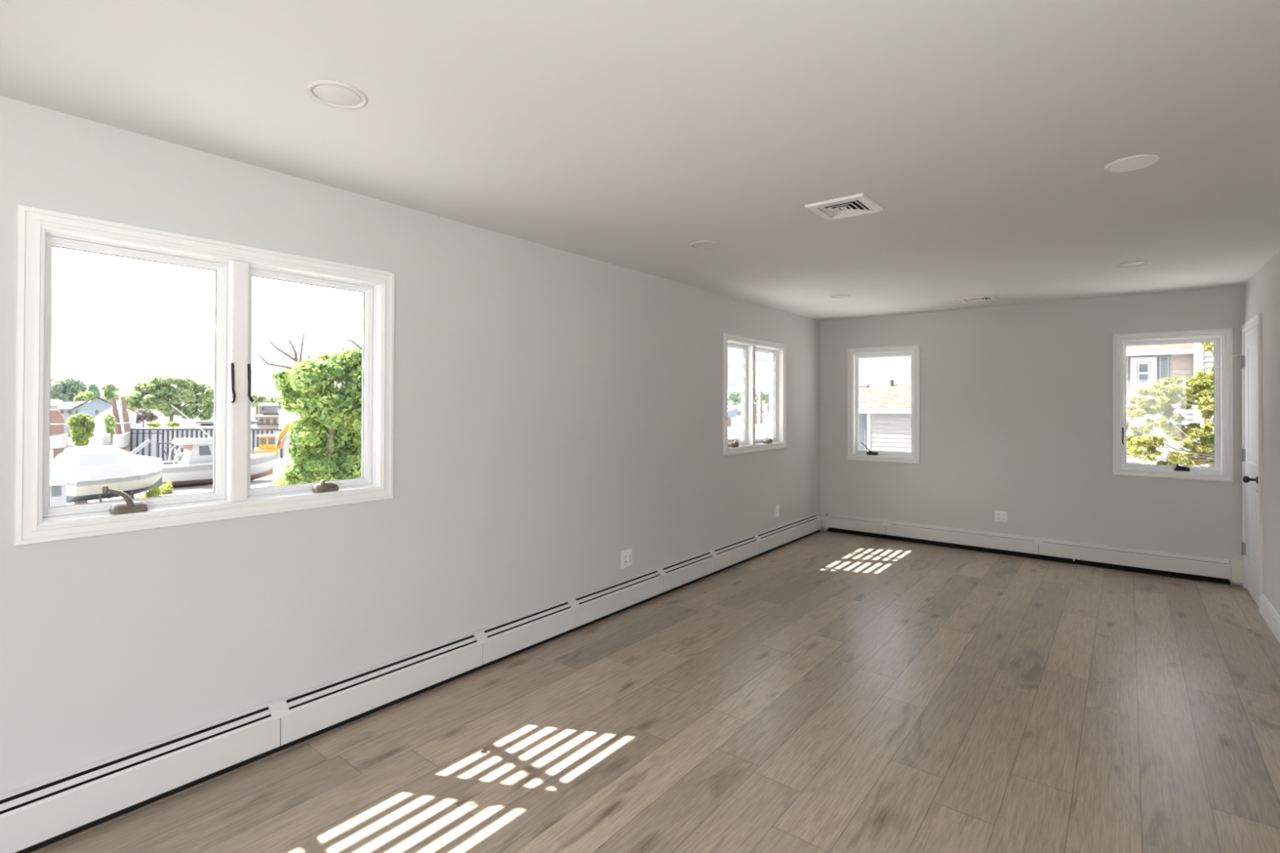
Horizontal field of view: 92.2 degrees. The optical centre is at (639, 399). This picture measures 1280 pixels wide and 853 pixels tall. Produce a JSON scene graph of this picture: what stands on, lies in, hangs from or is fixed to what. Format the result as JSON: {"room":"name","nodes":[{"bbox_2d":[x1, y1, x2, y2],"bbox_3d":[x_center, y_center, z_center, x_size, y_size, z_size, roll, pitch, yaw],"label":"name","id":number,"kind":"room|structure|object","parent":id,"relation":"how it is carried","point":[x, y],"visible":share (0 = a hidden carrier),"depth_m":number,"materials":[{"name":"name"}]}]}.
{"room":"empty living room","nodes":[
{"label":"empty living room","id":0,"kind":"room"},
{"bbox_2d":[175,452,184,461],"bbox_3d":[-29.058,4.066,38.951,0.947,1.517,1.228,0,0,-4],"label":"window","id":1,"kind":"structure","parent":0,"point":[179,458],"depth_m":38.60,"materials":[{"name":"green glass"}]},
{"bbox_2d":[0,95,820,795],"bbox_3d":[-1.106,0.259,3.280,0.150,2.440,10.172,0,-1,38],"label":"wall","id":2,"kind":"structure","parent":0,"point":[557,414],"depth_m":3.06,"materials":[{"name":"grey paint"}]},
{"bbox_2d":[13,204,394,546],"bbox_3d":[-1.663,-0.075,2.543,0.188,1.107,1.308,0,-1,38],"label":"window","id":3,"kind":"structure","parent":2,"relation":"in","point":[39,230],"depth_m":2.46,"materials":[{"name":"white paint"}]},
{"bbox_2d":[0,513,822,852],"bbox_3d":[-1.052,1.376,3.168,0.065,0.204,10.062,0,-1,38],"label":"baseboard heater","id":4,"kind":"object","parent":2,"relation":"attached to","point":[35,816],"visible":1,"depth_m":2.65,"materials":[{"name":"white metal"}]},
{"bbox_2d":[621,548,631,568],"bbox_3d":[-0.093,1.141,4.426,0.009,0.124,0.116,0,-1,38],"label":"wall outlet","id":5,"kind":"object","parent":2,"relation":"attached to","point":[626,555],"visible":1,"depth_m":4.42,"materials":[{"name":"white plastic"}]},
{"bbox_2d":[723,333,786,455],"bbox_3d":[1.091,-0.043,6.020,0.188,1.095,1.268,0,-1,38],"label":"window","id":6,"kind":"structure","parent":2,"relation":"in","point":[777,351],"depth_m":5.95,"materials":[{"name":"white paint"}]},
{"bbox_2d":[775,504,779,516],"bbox_3d":[1.414,1.141,6.329,0.007,0.122,0.074,0,-1,38],"label":"blank wall plate","id":7,"kind":"object","parent":2,"relation":"attached to","point":[777,506],"visible":1,"depth_m":6.33,"materials":[{"name":"white plastic"}]},
{"bbox_2d":[0,0,1279,321],"bbox_3d":[0.357,-1.040,2.134,3.873,0.150,10.472,0,-1,38],"label":"ceiling","id":8,"kind":"structure","parent":0,"point":[628,134],"depth_m":2.11,"materials":[{"name":"paint"}]},
{"bbox_2d":[306,80,367,109],"bbox_3d":[-0.963,-0.967,1.959,0.176,0.006,0.176,0,-1,38],"label":"recessed light","id":9,"kind":"object","parent":8,"relation":"in","point":[330,93],"visible":1,"depth_m":1.95,"materials":[{"name":"white plastic"}]},
{"bbox_2d":[689,240,719,248],"bbox_3d":[0.396,-0.949,3.779,0.176,0.006,0.176,0,-1,38],"label":"recessed light","id":10,"kind":"object","parent":8,"relation":"in","point":[700,244],"visible":1,"depth_m":3.77,"materials":[{"name":"white plastic"}]},
{"bbox_2d":[830,294,850,297],"bbox_3d":[1.804,-0.931,5.551,0.176,0.006,0.176,0,-1,38],"label":"recessed light","id":11,"kind":"object","parent":8,"relation":"in","point":[833,295],"visible":1,"depth_m":5.54,"materials":[{"name":"white plastic"}]},
{"bbox_2d":[804,193,883,221],"bbox_3d":[1.015,-0.949,3.059,0.285,0.014,0.300,0,-1,38],"label":"ceiling vent","id":12,"kind":"object","parent":8,"relation":"in","point":[860,204],"visible":1,"depth_m":3.04,"materials":[{"name":"white metal"}]},
{"bbox_2d":[956,294,998,303],"bbox_3d":[3.103,-0.922,5.659,0.290,0.014,0.290,0,-1,38],"label":"ceiling vent","id":13,"kind":"object","parent":8,"relation":"in","point":[989,297],"visible":1,"depth_m":5.63,"materials":[{"name":"white metal"}]},
{"bbox_2d":[1115,261,1147,267],"bbox_3d":[3.404,-0.936,4.266,0.176,0.006,0.176,0,-1,38],"label":"recessed light","id":14,"kind":"object","parent":8,"relation":"in","point":[1134,264],"visible":1,"depth_m":4.26,"materials":[{"name":"white plastic"}]},
{"bbox_2d":[1104,154,1159,173],"bbox_3d":[1.990,-0.954,2.493,0.176,0.007,0.176,0,-1,38],"label":"recessed light","id":15,"kind":"object","parent":8,"relation":"in","point":[1138,162],"visible":1,"depth_m":2.48,"materials":[{"name":"white paint"}]},
{"bbox_2d":[30,529,1279,852],"bbox_3d":[0.349,1.535,2.114,3.873,0.120,10.472,0,-1,38],"label":"floor","id":16,"kind":"structure","parent":0,"point":[822,691],"depth_m":2.72,"materials":[{"name":"brown wood"}]},
{"bbox_2d":[819,285,1244,585],"bbox_3d":[3.558,0.296,6.169,3.873,2.440,0.150,0,-1,38],"label":"wall","id":17,"kind":"structure","parent":0,"point":[1016,400],"depth_m":5.92,"materials":[{"name":"grey paint"}]},
{"bbox_2d":[847,344,919,463],"bbox_3d":[2.711,0.051,6.826,0.770,1.265,0.173,0,-1,38],"label":"window","id":18,"kind":"structure","parent":17,"relation":"in","point":[853,356],"depth_m":6.80,"materials":[{"name":"white paint"}]},
{"bbox_2d":[995,510,1007,522],"bbox_3d":[3.555,1.149,6.061,0.108,0.104,0.009,0,-1,38],"label":"wall outlet","id":19,"kind":"object","parent":17,"relation":"attached to","point":[1000,516],"visible":1,"depth_m":6.06,"materials":[{"name":"white plastic"}]},
{"bbox_2d":[817,511,1243,585],"bbox_3d":[3.470,1.412,6.068,3.549,0.204,0.097,0,-1,38],"label":"baseboard heater","id":20,"kind":"object","parent":17,"relation":"attached to","point":[1195,567],"visible":0.93,"depth_m":5.77,"materials":[{"name":"white metal"}]},
{"bbox_2d":[1112,328,1233,481],"bbox_3d":[4.589,0.043,5.333,0.780,1.262,0.180,0,-1,38],"label":"window","id":21,"kind":"structure","parent":17,"relation":"in","point":[1222,338],"depth_m":5.22,"materials":[{"name":"white paint"}]},
{"bbox_2d":[1244,248,1279,615],"bbox_3d":[1.812,0.250,0.968,0.150,2.440,10.172,0,-1,38],"label":"wall","id":22,"kind":"structure","parent":0,"point":[1262,291],"depth_m":4.10,"materials":[{"name":"grey paint"}]},
{"bbox_2d":[1230,313,1263,612],"bbox_3d":[4.611,0.450,4.694,0.092,2.115,0.843,0,-1,38],"label":"door","id":23,"kind":"structure","parent":22,"relation":"in","point":[1251,451],"depth_m":4.64,"materials":[{"name":"white paint"}]},
{"bbox_2d":[1260,592,1279,643],"bbox_3d":[1.481,1.394,0.678,0.016,0.145,9.323,0,-1,38],"label":"baseboard","id":24,"kind":"structure","parent":22,"relation":"attached to","point":[1268,611],"depth_m":4.02,"materials":[{"name":"white paint"}]},
{"label":"outside","id":25,"kind":"structure","parent":0,"visible":0},
{"bbox_3d":[16.804,4.762,16.890,17.000,0.054,32.578,0,-1,38],"label":"driveway","id":26,"kind":"object","parent":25,"visible":0},
{"bbox_2d":[1123,342,1213,466],"bbox_3d":[7.039,1.866,7.924,1.435,5.657,1.247,0,-1,38],"label":"tree","id":27,"kind":"object","parent":26,"relation":"on","point":[1202,384],"visible":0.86,"depth_m":7.90,"materials":[{"name":"green plant"}]},
{"bbox_2d":[1123,342,1213,467],"bbox_3d":[18.126,-0.551,18.179,7.498,10.608,8.800,0,-1,38],"label":"house","id":28,"kind":"structure","parent":26,"relation":"on","point":[1145,365],"depth_m":16.74,"materials":[{"name":"beige"}]},
{"bbox_2d":[1125,356,1128,383],"bbox_3d":[13.566,-0.832,17.271,0.193,0.749,0.050,0,-1,38],"label":"shutter","id":29,"kind":"object","parent":28,"relation":"hanging from","point":[1126,357],"depth_m":17.20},
{"bbox_2d":[1159,356,1168,382],"bbox_3d":[14.245,-0.806,16.734,0.197,0.726,0.050,0,-1,38],"label":"shutter","id":30,"kind":"object","parent":28,"relation":"hanging from","point":[1163,361],"depth_m":16.74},
{"bbox_2d":[1141,440,1203,466],"bbox_3d":[11.114,2.767,12.869,0.987,3.848,0.100,0,-1,38],"label":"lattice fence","id":31,"kind":"object","parent":26,"relation":"on","point":[1168,443],"visible":0.02,"depth_m":12.86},
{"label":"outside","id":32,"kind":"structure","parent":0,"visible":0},
{"bbox_2d":[49,422,132,424],"bbox_3d":[-45.286,1.938,49.997,8.187,0.175,0.051,0,0,0],"label":"wire","id":33,"kind":"object","parent":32,"point":[103,423],"visible":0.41,"depth_m":49.98,"materials":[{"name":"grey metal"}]},
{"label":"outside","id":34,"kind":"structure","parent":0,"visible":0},
{"bbox_2d":[49,413,766,505],"bbox_3d":[17.419,5.846,139.243,380.000,0.300,360.000,0,-1,38],"label":"ground","id":35,"kind":"structure","parent":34,"point":[283,419],"depth_m":36.41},
{"bbox_2d":[50,400,62,410],"bbox_3d":[-93.221,2.467,97.560,2.935,5.142,9.000,1,-1,-43],"label":"house","id":36,"kind":"structure","parent":35,"relation":"on","point":[54,403],"depth_m":95.28,"materials":[{"name":"grey"}]},
{"bbox_2d":[49,409,64,436],"bbox_3d":[-61.693,2.975,64.198,2.341,3.827,7.050,1,-1,-44],"label":"barn","id":37,"kind":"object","parent":35,"relation":"on","point":[56,417],"visible":0.27,"depth_m":62.11,"materials":[{"name":"red brick"}]},
{"bbox_2d":[48,470,66,506],"bbox_3d":[-22.415,3.631,23.462,0.791,2.084,1.900,1,-1,-43],"label":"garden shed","id":38,"kind":"object","parent":35,"relation":"on","point":[57,484],"visible":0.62,"depth_m":23.02,"materials":[{"name":"white metal"}]},
{"bbox_2d":[49,433,68,459],"bbox_3d":[-42.463,3.618,44.974,1.021,2.326,1.599,1,-1,-43],"label":"boat","id":39,"kind":"object","parent":35,"relation":"on","point":[58,444],"visible":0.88,"depth_m":44.58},
{"bbox_2d":[50,375,88,402],"bbox_3d":[-104.330,0.352,111.983,6.976,9.633,5.251,1,-1,-43],"label":"broad tree","id":40,"kind":"object","parent":35,"relation":"on","point":[64,389],"visible":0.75,"depth_m":111.10,"materials":[{"name":"green plant"}]},
{"bbox_2d":[66,412,95,446],"bbox_3d":[-43.622,2.917,48.072,1.536,3.880,1.714,0,0,22],"label":"bush","id":41,"kind":"object","parent":35,"relation":"on","point":[81,433],"visible":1,"depth_m":47.92,"materials":[{"name":"green plant"}]},
{"bbox_2d":[73,391,93,401],"bbox_3d":[-88.402,1.885,97.786,2.520,6.452,2.165,1,-1,-42],"label":"tree","id":42,"kind":"object","parent":35,"relation":"on","point":[82,397],"visible":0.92,"depth_m":97.45,"materials":[{"name":"green plant"}]},
{"bbox_2d":[57,395,111,437],"bbox_3d":[-76.543,2.255,85.003,5.404,5.470,9.800,1,-1,-42],"label":"gabled house","id":43,"kind":"structure","parent":35,"relation":"on","point":[95,407],"depth_m":81.98,"materials":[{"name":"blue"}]},
{"bbox_2d":[85,382,101,400],"bbox_3d":[-93.127,1.072,104.867,2.447,8.152,2.129,1,-1,-42],"label":"tree","id":44,"kind":"object","parent":35,"relation":"on","point":[93,388],"visible":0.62,"depth_m":104.55,"materials":[{"name":"green plant"}]},
{"bbox_2d":[92,433,111,445],"bbox_3d":[-39.335,3.622,44.974,1.013,2.335,1.599,1,-1,-41],"label":"boat","id":45,"kind":"object","parent":35,"relation":"on","point":[103,440],"visible":0.6,"depth_m":44.51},
{"bbox_2d":[49,445,163,504],"bbox_3d":[-24.512,3.417,28.750,2.036,2.621,4.048,0,0,21],"label":"covered boat","id":46,"kind":"object","parent":35,"relation":"on","point":[86,470],"visible":0.91,"depth_m":27.63,"materials":[{"name":"fabric"}]},
{"bbox_2d":[102,413,116,444],"bbox_3d":[-40.486,2.958,46.949,0.903,3.787,1.153,1,-1,-41],"label":"tree","id":47,"kind":"object","parent":35,"relation":"on","point":[109,424],"visible":0.82,"depth_m":46.88,"materials":[{"name":"green plant"}]},
{"bbox_2d":[98,382,120,405],"bbox_3d":[-81.843,1.174,94.918,2.836,7.862,2.151,1,-1,-41],"label":"tree","id":48,"kind":"object","parent":35,"relation":"on","point":[110,387],"visible":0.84,"depth_m":94.54,"materials":[{"name":"green plant"}]},
{"bbox_2d":[94,405,136,445],"bbox_3d":[-50.769,2.743,59.619,3.039,4.253,4.400,1,-1,-40],"label":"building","id":49,"kind":"structure","parent":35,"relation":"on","point":[99,429],"depth_m":57.89,"materials":[{"name":"white"}]},
{"bbox_2d":[110,398,122,435],"bbox_3d":[-44.001,2.391,51.922,1.025,5.029,0.560,1,-1,-40],"label":"timber post","id":50,"kind":"object","parent":35,"relation":"on","point":[117,428],"visible":0.64,"depth_m":51.72,"materials":[{"name":"brown wood"}]},
{"bbox_2d":[112,431,129,451],"bbox_3d":[-37.873,3.581,44.974,0.940,2.428,1.599,1,-1,-40],"label":"boat","id":51,"kind":"object","parent":35,"relation":"on","point":[122,442],"visible":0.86,"depth_m":44.53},
{"bbox_2d":[120,396,130,451],"bbox_3d":[-43.218,2.341,51.928,0.995,5.131,0.560,1,-1,-40],"label":"timber post","id":52,"kind":"object","parent":35,"relation":"on","point":[125,414],"visible":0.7,"depth_m":51.72,"materials":[{"name":"brown wood"}]},
{"bbox_2d":[134,493,146,498],"bbox_3d":[-21.628,4.529,26.518,0.686,0.913,1.201,1,-1,-39],"label":"clump","id":53,"kind":"object","parent":35,"relation":"on","point":[141,496],"visible":0.11,"depth_m":26.67,"materials":[{"name":"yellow plant"}]},
{"bbox_2d":[131,439,151,453],"bbox_3d":[-33.112,3.720,39.682,2.534,2.298,0.260,1,-1,-39],"label":"leaning pole","id":54,"kind":"object","parent":35,"relation":"on","point":[136,450],"visible":0.43,"depth_m":40.09,"materials":[{"name":"grey metal"}]},
{"bbox_2d":[134,408,159,427],"bbox_3d":[-56.434,2.926,70.159,2.816,4.123,2.090,1,-1,-39],"label":"tree","id":55,"kind":"object","parent":35,"relation":"on","point":[142,415],"visible":0.84,"depth_m":69.85,"materials":[{"name":"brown plant"}]},
{"bbox_2d":[143,484,161,497],"bbox_3d":[-23.391,4.547,29.521,0.748,0.931,1.178,1,-1,-38],"label":"clump","id":56,"kind":"object","parent":35,"relation":"on","point":[152,492],"visible":0.77,"depth_m":29.39,"materials":[{"name":"green plant"}]},
{"bbox_2d":[146,421,161,428],"bbox_3d":[-41.860,3.366,53.008,1.106,3.059,0.694,0,0,-10],"label":"bush","id":57,"kind":"object","parent":35,"relation":"on","point":[155,424],"visible":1,"depth_m":52.88,"materials":[{"name":"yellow plant"}]},
{"bbox_2d":[158,480,173,494],"bbox_3d":[-23.929,4.557,31.027,0.700,0.891,1.123,1,-1,-38],"label":"clump","id":58,"kind":"object","parent":35,"relation":"on","point":[167,488],"visible":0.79,"depth_m":30.93,"materials":[{"name":"green plant"}]},
{"bbox_2d":[118,373,213,422],"bbox_3d":[-59.448,0.815,77.954,10.278,8.482,3.780,1,-1,-37],"label":"spreading tree","id":59,"kind":"object","parent":35,"relation":"on","point":[156,393],"visible":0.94,"depth_m":77.73,"materials":[{"name":"green plant"}]},
{"bbox_2d":[155,442,180,457],"bbox_3d":[-31.829,3.856,41.972,2.214,1.865,0.100,0,0,0],"label":"metal railing","id":60,"kind":"object","parent":35,"relation":"on","point":[157,443],"visible":0.48,"depth_m":41.94,"materials":[{"name":"grey metal"}]},
{"bbox_2d":[165,421,180,428],"bbox_3d":[-40.143,3.373,52.915,1.038,3.053,0.761,1,-1,-37],"label":"bush","id":61,"kind":"object","parent":35,"relation":"on","point":[175,424],"visible":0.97,"depth_m":52.81,"materials":[{"name":"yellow plant"}]},
{"bbox_2d":[141,420,263,428],"bbox_3d":[-41.197,3.421,58.276,8.441,2.935,5.400,0,0,0],"label":"shed","id":62,"kind":"object","parent":35,"relation":"on","point":[205,424],"visible":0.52,"depth_m":56.48,"materials":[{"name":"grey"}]},
{"bbox_2d":[129,428,295,461],"bbox_3d":[-31.840,3.497,46.010,12.493,2.648,0.171,0,0,0],"label":"metal fence","id":63,"kind":"object","parent":35,"relation":"on","point":[138,437],"visible":0.4,"depth_m":46.02,"materials":[{"name":"metal"}]},
{"bbox_2d":[160,404,276,487],"bbox_3d":[-23.950,2.569,35.032,2.754,4.561,5.789,0,-1,45],"label":"motor boat","id":64,"kind":"object","parent":35,"relation":"on","point":[195,468],"visible":0.56,"depth_m":33.59,"materials":[{"name":"white paint"}]},
{"bbox_2d":[251,391,267,420],"bbox_3d":[-102.553,1.751,164.740,5.158,7.678,4.471,0,-1,-32],"label":"tree","id":65,"kind":"object","parent":35,"relation":"on","point":[259,398],"visible":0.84,"depth_m":164.55,"materials":[{"name":"green plant"}]},
{"bbox_2d":[253,403,281,428],"bbox_3d":[-57.781,2.819,95.629,3.479,4.621,10.500,0,-1,-31],"label":"building","id":66,"kind":"structure","parent":35,"relation":"on","point":[268,414],"depth_m":92.53,"materials":[{"name":"paint"}]},
{"bbox_2d":[265,394,282,409],"bbox_3d":[-112.365,1.754,189.796,8.260,8.007,6.249,0,-1,-31],"label":"tree","id":67,"kind":"object","parent":35,"relation":"on","point":[270,399],"visible":0.47,"depth_m":188.27,"materials":[{"name":"green plant"}]},
{"bbox_2d":[253,418,301,460],"bbox_3d":[-24.269,2.944,42.375,4.249,3.742,2.900,0,-1,-31],"label":"excavator","id":68,"kind":"object","parent":35,"relation":"on","point":[268,442],"visible":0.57,"depth_m":41.09,"materials":[{"name":"orange paint"}]},
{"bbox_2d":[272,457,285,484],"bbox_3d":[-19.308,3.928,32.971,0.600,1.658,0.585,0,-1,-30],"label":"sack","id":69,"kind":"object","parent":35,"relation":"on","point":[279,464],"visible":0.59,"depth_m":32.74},
{"bbox_2d":[281,453,293,464],"bbox_3d":[-19.350,3.843,33.872,0.705,1.840,0.687,0,-1,-30],"label":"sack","id":70,"kind":"object","parent":35,"relation":"on","point":[286,459],"visible":0.18,"depth_m":33.65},
{"bbox_2d":[257,333,362,485],"bbox_3d":[-8.661,1.438,17.740,4.025,6.574,2.029,0,-1,-27],"label":"tree","id":71,"kind":"object","parent":35,"relation":"on","point":[328,434],"visible":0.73,"depth_m":17.18,"materials":[{"name":"green plant"}]},
{"bbox_2d":[727,408,737,426],"bbox_3d":[10.316,3.040,69.980,1.530,4.189,1.999,0,0,8],"label":"moored boat","id":72,"kind":"object","parent":35,"relation":"on","point":[731,413],"visible":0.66,"depth_m":69.42,"materials":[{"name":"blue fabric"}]},
{"bbox_2d":[727,424,741,442],"bbox_3d":[6.295,3.287,41.976,1.349,3.233,1.999,0,0,9],"label":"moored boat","id":73,"kind":"object","parent":35,"relation":"on","point":[734,433],"visible":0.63,"depth_m":41.26,"materials":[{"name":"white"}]},
{"bbox_2d":[727,390,741,404],"bbox_3d":[18.592,1.878,120.159,3.555,7.515,2.991,0,0,9],"label":"tree","id":74,"kind":"object","parent":35,"relation":"on","point":[735,397],"visible":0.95,"depth_m":119.36,"materials":[{"name":"green plant"}]},
{"bbox_2d":[727,404,741,416],"bbox_3d":[13.247,2.913,84.981,3.056,4.693,1.999,0,0,9],"label":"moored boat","id":75,"kind":"object","parent":35,"relation":"on","point":[731,406],"visible":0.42,"depth_m":84.21,"materials":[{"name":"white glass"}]},
{"bbox_2d":[731,416,741,441],"bbox_3d":[9.068,3.159,54.978,1.834,3.709,1.999,0,0,9],"label":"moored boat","id":76,"kind":"object","parent":35,"relation":"on","point":[735,421],"visible":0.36,"depth_m":54.17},
{"bbox_2d":[755,391,759,424],"bbox_3d":[24.711,1.857,129.857,4.678,7.693,3.037,0,0,11],"label":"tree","id":77,"kind":"object","parent":35,"relation":"on","point":[756,393],"visible":0.15,"depth_m":129.73,"materials":[{"name":"green plant"}]},
{"bbox_2d":[755,391,764,424],"bbox_3d":[8.572,2.165,43.996,0.561,5.522,0.300,0,0,11],"label":"utility pole","id":78,"kind":"object","parent":35,"relation":"on","point":[761,411],"visible":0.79,"depth_m":43.91,"materials":[{"name":"brown wood"}]},
{"bbox_2d":[755,422,768,439],"bbox_3d":[7.684,3.154,39.977,1.225,3.475,1.999,0,0,11],"label":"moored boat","id":79,"kind":"object","parent":35,"relation":"on","point":[762,429],"visible":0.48,"depth_m":39.26,"materials":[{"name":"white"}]},
{"bbox_2d":[757,391,768,412],"bbox_3d":[25.266,1.883,119.732,4.745,7.488,3.110,0,0,12],"label":"tree","id":80,"kind":"object","parent":35,"relation":"on","point":[765,395],"visible":0.37,"depth_m":119.42,"materials":[{"name":"green plant"}]},
{"bbox_2d":[762,411,768,438],"bbox_3d":[11.303,2.680,50.819,2.461,4.615,6.600,0,0,12],"label":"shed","id":81,"kind":"object","parent":35,"relation":"on","point":[766,417],"visible":0.04,"depth_m":48.06,"materials":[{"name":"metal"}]},
{"bbox_2d":[858,380,911,453],"bbox_3d":[11.436,2.000,23.549,9.977,5.551,7.650,0,-1,38],"label":"house","id":82,"kind":"structure","parent":35,"relation":"on","point":[884,410],"depth_m":21.55,"materials":[{"name":"beige"}]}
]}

